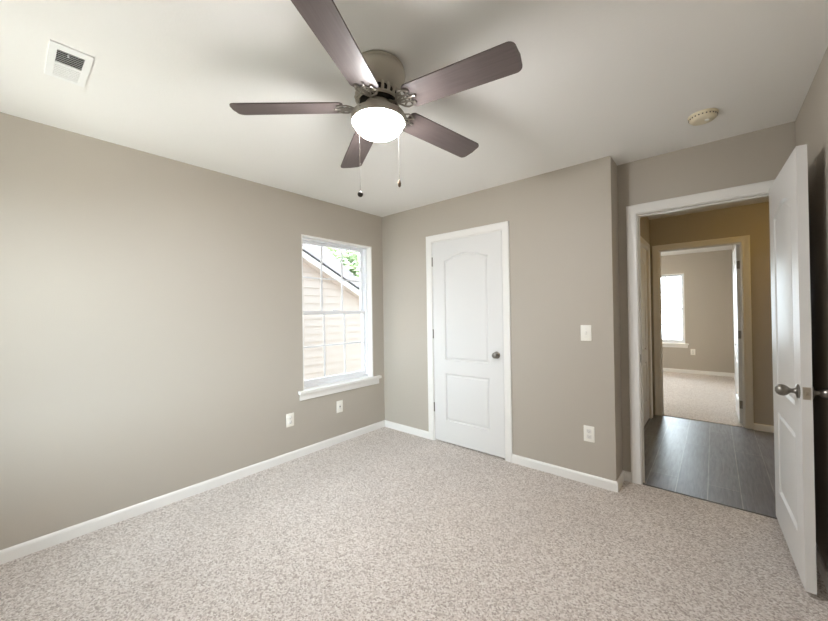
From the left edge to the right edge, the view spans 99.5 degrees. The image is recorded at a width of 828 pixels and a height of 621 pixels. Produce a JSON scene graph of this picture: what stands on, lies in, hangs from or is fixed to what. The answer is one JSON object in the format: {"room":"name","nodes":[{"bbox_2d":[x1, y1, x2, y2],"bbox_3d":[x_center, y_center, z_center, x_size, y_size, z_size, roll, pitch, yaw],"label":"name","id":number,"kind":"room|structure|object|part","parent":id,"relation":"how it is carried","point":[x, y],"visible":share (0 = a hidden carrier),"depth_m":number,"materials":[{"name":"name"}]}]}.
{"room":"empty bedroom","nodes":[
{"label":"empty bedroom","id":0,"kind":"room"},
{"bbox_2d":[0,112,384,549],"bbox_3d":[-1.304,0.135,3.112,0.165,2.440,4.520,-1,0,41],"label":"wall","id":1,"kind":"structure","parent":0,"point":[151,332],"depth_m":2.36,"materials":[{"name":"beige paint"}]},
{"bbox_2d":[0,420,384,564],"bbox_3d":[-1.472,1.319,2.750,0.013,0.072,3.500,-1,0,41],"label":"baseboard","id":2,"kind":"structure","parent":1,"relation":"attached to","point":[20,550],"depth_m":2.41,"materials":[{"name":"white paint"}]},
{"bbox_2d":[286,412,293,427],"bbox_3d":[-1.120,0.991,3.173,0.009,0.120,0.076,-1,0,41],"label":"wall outlet","id":3,"kind":"object","parent":1,"relation":"attached to","point":[289,417],"visible":1,"depth_m":3.17,"materials":[{"name":"white plastic"}]},
{"bbox_2d":[298,234,381,400],"bbox_3d":[-0.793,0.059,3.681,0.203,1.555,1.040,-1,0,41],"label":"window","id":4,"kind":"structure","parent":1,"relation":"in","point":[326,385],"depth_m":3.79,"materials":[{"name":"white paint"}]},
{"bbox_3d":[-0.869,-0.326,3.718,0.030,0.731,0.838,-1,0,41],"label":"sash","id":5,"kind":"part","parent":4,"relation":"part of","materials":[{"name":"glass"}]},
{"bbox_3d":[-0.833,0.365,3.691,0.030,0.723,0.838,-1,0,41],"label":"sash","id":6,"kind":"part","parent":4,"relation":"part of","materials":[{"name":"glass"}]},
{"bbox_2d":[337,400,342,412],"bbox_3d":[-0.760,0.984,3.593,0.009,0.120,0.076,-1,0,41],"label":"wall outlet","id":7,"kind":"object","parent":1,"relation":"attached to","point":[339,403],"visible":1,"depth_m":3.59,"materials":[{"name":"white plastic"}]},
{"bbox_2d":[0,0,827,255],"bbox_3d":[2.242,-1.194,3.638,4.860,0.120,9.980,-1,0,41],"label":"ceiling","id":8,"kind":"structure","parent":0,"point":[622,80],"depth_m":1.70,"materials":[{"name":"white paint"}]},
{"bbox_2d":[44,39,93,86],"bbox_3d":[-1.536,-1.086,1.558,0.295,0.012,0.133,-1,0,41],"label":"ceiling vent","id":9,"kind":"object","parent":8,"relation":"in","point":[63,62],"visible":1,"depth_m":1.55,"materials":[{"name":"white metal"}]},
{"bbox_2d":[229,0,522,196],"bbox_3d":[-0.126,-0.800,1.608,1.233,0.626,1.234,-1,0,41],"label":"ceiling fan","id":10,"kind":"object","parent":8,"relation":"hanging from","point":[377,77],"visible":1,"depth_m":1.50,"materials":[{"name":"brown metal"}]},
{"bbox_3d":[-0.566,-0.912,1.583,0.490,0.006,0.135,-3,12,-4],"label":"fan blade","id":11,"kind":"part","parent":10,"relation":"part of","materials":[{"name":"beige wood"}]},
{"bbox_3d":[-0.257,-0.919,1.217,0.135,0.006,0.490,11,4,13],"label":"fan blade","id":12,"kind":"part","parent":10,"relation":"part of","materials":[{"name":"beige wood"}]},
{"bbox_3d":[-0.312,-0.913,1.983,0.135,0.006,0.490,-14,2,-22],"label":"fan blade","id":13,"kind":"part","parent":10,"relation":"part of","materials":[{"name":"beige wood"}]},
{"bbox_3d":[-0.162,-0.830,1.608,0.226,0.071,0.226,-1,0,41],"label":"lamp shade","id":14,"kind":"part","parent":10,"relation":"part of","materials":[{"name":"white glass"}]},
{"bbox_3d":[0.147,-0.921,1.865,0.490,0.006,0.135,2,-14,-40],"label":"fan blade","id":15,"kind":"part","parent":10,"relation":"part of","materials":[{"name":"beige wood"}]},
{"bbox_3d":[0.176,-0.924,1.393,0.490,0.006,0.135,1,-11,32],"label":"fan blade","id":16,"kind":"part","parent":10,"relation":"part of","materials":[{"name":"beige wood"}]},
{"bbox_2d":[687,108,718,125],"bbox_3d":[1.678,-1.115,2.035,0.142,0.042,0.142,-1,0,41],"label":"smoke detector","id":17,"kind":"object","parent":8,"relation":"attached to","point":[704,116],"visible":1,"depth_m":2.01,"materials":[{"name":"beige plastic"}]},
{"bbox_2d":[0,371,827,620],"bbox_3d":[2.286,1.321,3.615,4.600,0.030,9.700,-1,0,41],"label":"floor","id":18,"kind":"structure","parent":0,"point":[384,523],"depth_m":1.98,"materials":[{"name":"carpet"}]},
{"bbox_2d":[643,484,776,518],"bbox_3d":[2.003,1.305,2.404,0.735,0.007,0.020,-1,0,41],"label":"trim","id":19,"kind":"structure","parent":18,"relation":"on","point":[643,484],"depth_m":2.38,"materials":[{"name":"grey metal"}]},
{"bbox_2d":[382,156,619,480],"bbox_3d":[0.583,0.109,3.363,2.377,2.440,0.115,-1,0,41],"label":"wall","id":20,"kind":"structure","parent":0,"point":[562,221],"depth_m":2.87,"materials":[{"name":"beige paint"}]},
{"bbox_2d":[385,420,428,438],"bbox_3d":[-0.092,1.306,3.864,0.663,0.072,0.013,-1,0,41],"label":"baseboard","id":21,"kind":"structure","parent":20,"relation":"attached to","point":[418,432],"depth_m":3.84,"materials":[{"name":"white paint"}]},
{"bbox_2d":[426,221,512,462],"bbox_3d":[0.514,0.277,3.383,0.922,2.106,0.176,-1,0,41],"label":"door","id":22,"kind":"structure","parent":20,"relation":"in","point":[468,270],"depth_m":3.33,"materials":[{"name":"white paint"}]},
{"bbox_3d":[0.726,0.400,3.128,0.064,0.064,0.062,-1,0,41],"label":"knob","id":23,"kind":"part","parent":22,"relation":"part of","materials":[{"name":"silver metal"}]},
{"bbox_2d":[512,454,617,492],"bbox_3d":[1.164,1.281,2.790,0.812,0.072,0.013,-1,0,41],"label":"baseboard","id":24,"kind":"structure","parent":20,"relation":"attached to","point":[611,485],"depth_m":2.75,"materials":[{"name":"white paint"}]},
{"bbox_2d":[581,325,591,340],"bbox_3d":[1.304,0.171,2.660,0.076,0.120,0.019,-1,0,41],"label":"light switch","id":25,"kind":"object","parent":20,"relation":"attached to","point":[585,329],"visible":1,"depth_m":2.66,"materials":[{"name":"white plastic"}]},
{"bbox_2d":[584,425,594,442],"bbox_3d":[1.325,0.934,2.653,0.076,0.120,0.009,-1,0,41],"label":"wall outlet","id":26,"kind":"object","parent":20,"relation":"attached to","point":[589,432],"visible":1,"depth_m":2.65,"materials":[{"name":"white plastic"}]},
{"bbox_2d":[614,162,622,473],"bbox_3d":[1.558,0.091,2.763,0.115,2.440,0.239,-1,0,41],"label":"wall","id":27,"kind":"structure","parent":0,"point":[615,165],"depth_m":2.68,"materials":[{"name":"beige paint"}]},
{"bbox_2d":[616,470,623,491],"bbox_3d":[1.543,1.274,2.619,0.013,0.072,0.247,-1,0,41],"label":"baseboard","id":28,"kind":"structure","parent":27,"relation":"attached to","point":[620,480],"depth_m":2.61,"materials":[{"name":"white paint"}]},
{"bbox_2d":[640,216,651,332],"bbox_3d":[2.268,0.086,3.658,0.115,2.440,2.046,-1,0,41],"label":"wall","id":29,"kind":"structure","parent":0,"point":[644,221],"depth_m":4.13,"materials":[{"name":"beige paint"}]},
{"bbox_2d":[640,236,652,425],"bbox_3d":[2.568,0.251,3.992,0.132,2.106,0.856,-1,0,41],"label":"door","id":30,"kind":"structure","parent":29,"relation":"in","point":[645,247],"depth_m":4.16,"materials":[{"name":"white paint"}]},
{"bbox_2d":[661,250,733,372],"bbox_3d":[4.947,0.075,7.822,3.215,2.440,0.165,-1,0,41],"label":"wall","id":31,"kind":"structure","parent":0,"point":[708,282],"depth_m":6.98,"materials":[{"name":"beige paint"}]},
{"bbox_2d":[661,273,688,347],"bbox_3d":[5.259,0.006,7.530,1.000,1.535,0.203,-1,0,41],"label":"window","id":32,"kind":"structure","parent":31,"relation":"in","point":[666,342],"depth_m":7.32,"materials":[{"name":"white paint"}]},
{"bbox_3d":[5.302,-0.375,7.590,0.838,0.721,0.030,-1,0,41],"label":"sash","id":33,"kind":"part","parent":32,"relation":"part of","materials":[{"name":"white glass"}]},
{"bbox_3d":[5.290,0.306,7.560,0.838,0.713,0.030,-1,0,41],"label":"sash","id":34,"kind":"part","parent":32,"relation":"part of","materials":[{"name":"white glass"}]},
{"bbox_2d":[663,368,733,376],"bbox_3d":[4.907,1.259,7.747,3.215,0.072,0.013,-1,0,41],"label":"baseboard","id":35,"kind":"structure","parent":31,"relation":"attached to","point":[664,369],"depth_m":7.04,"materials":[{"name":"white paint"}]},
{"bbox_2d":[617,121,795,471],"bbox_3d":[2.485,0.073,2.048,2.223,2.440,0.120,-1,0,41],"label":"wall","id":36,"kind":"structure","parent":0,"point":[757,156],"depth_m":2.45,"materials":[{"name":"beige paint"}]},
{"bbox_2d":[623,470,630,481],"bbox_3d":[1.636,1.273,2.694,0.057,0.072,0.013,-1,0,41],"label":"baseboard","id":37,"kind":"structure","parent":36,"relation":"attached to","point":[627,475],"depth_m":2.69,"materials":[{"name":"white paint"}]},
{"bbox_2d":[626,144,827,594],"bbox_3d":[1.786,0.251,2.152,0.907,2.106,0.906,-1,0,41],"label":"door","id":38,"kind":"structure","parent":36,"relation":"in","point":[794,393],"depth_m":1.84,"materials":[{"name":"white paint"}]},
{"bbox_3d":[1.975,0.249,2.396,0.877,2.106,0.017,-1,0,41],"label":"casing","id":39,"kind":"part","parent":38,"relation":"part of","materials":[{"name":"white paint"}]},
{"bbox_3d":[1.756,0.376,1.651,0.079,0.066,0.066,-1,0,39],"label":"knob","id":40,"kind":"part","parent":38,"relation":"part of","materials":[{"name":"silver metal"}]},
{"bbox_3d":[1.772,0.375,1.581,0.025,0.056,0.002,-1,0,39],"label":"latch plate","id":41,"kind":"part","parent":38,"relation":"part of","materials":[{"name":"metal"}]},
{"bbox_3d":[1.845,0.374,1.580,0.079,0.066,0.066,-1,0,39],"label":"knob","id":42,"kind":"part","parent":38,"relation":"part of","materials":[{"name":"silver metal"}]},
{"bbox_2d":[649,202,773,425],"bbox_3d":[2.989,0.081,4.467,4.600,2.440,0.120,-1,0,41],"label":"wall","id":43,"kind":"structure","parent":0,"point":[753,220],"depth_m":3.79,"materials":[{"name":"beige paint"}]},
{"bbox_2d":[652,235,753,429],"bbox_3d":[3.611,0.239,4.420,0.884,2.106,0.889,-1,0,41],"label":"door","id":44,"kind":"structure","parent":43,"relation":"in","point":[742,313],"depth_m":3.97,"materials":[{"name":"white paint"}]},
{"bbox_2d":[754,423,773,432],"bbox_3d":[4.196,1.246,3.355,1.357,0.072,0.013,-1,0,41],"label":"baseboard","id":45,"kind":"structure","parent":43,"relation":"attached to","point":[759,427],"depth_m":3.74,"materials":[{"name":"white paint"}]},
{"bbox_2d":[732,244,739,372],"bbox_3d":[5.010,0.057,5.331,0.120,2.440,3.820,-1,0,41],"label":"wall","id":46,"kind":"structure","parent":0,"point":[738,244],"depth_m":6.61,"materials":[{"name":"beige paint"}]},
{"bbox_2d":[795,47,827,568],"bbox_3d":[1.114,0.083,0.606,0.120,2.440,3.854,-1,0,41],"label":"wall","id":47,"kind":"structure","parent":0,"point":[811,122],"depth_m":1.71,"materials":[{"name":"beige paint"}]},
{"bbox_2d":[816,544,827,591],"bbox_3d":[1.120,1.268,0.687,0.013,0.072,3.734,-1,0,41],"label":"baseboard","id":48,"kind":"structure","parent":47,"relation":"attached to","point":[822,568],"depth_m":1.70,"materials":[{"name":"white paint"}]},
{"label":"outside","id":49,"kind":"structure","parent":0,"visible":0},
{"bbox_3d":[-0.297,4.247,4.065,80.000,0.200,80.000,-1,0,41],"label":"ground","id":50,"kind":"structure","parent":49,"visible":0},
{"bbox_2d":[303,243,361,379],"bbox_3d":[-4.496,0.036,8.025,8.600,8.395,14.400,-1,0,41],"label":"neighboring house","id":51,"kind":"structure","parent":50,"relation":"on","point":[313,324],"depth_m":9.53,"materials":[{"name":"beige plastic"}]},
{"bbox_2d":[325,247,358,279],"bbox_3d":[-4.481,-0.385,25.520,7.838,9.500,7.909,-1,0,41],"label":"tree","id":52,"kind":"object","parent":50,"relation":"on","point":[353,267],"visible":0.1,"depth_m":23.48,"materials":[{"name":"green plant"}]}
]}

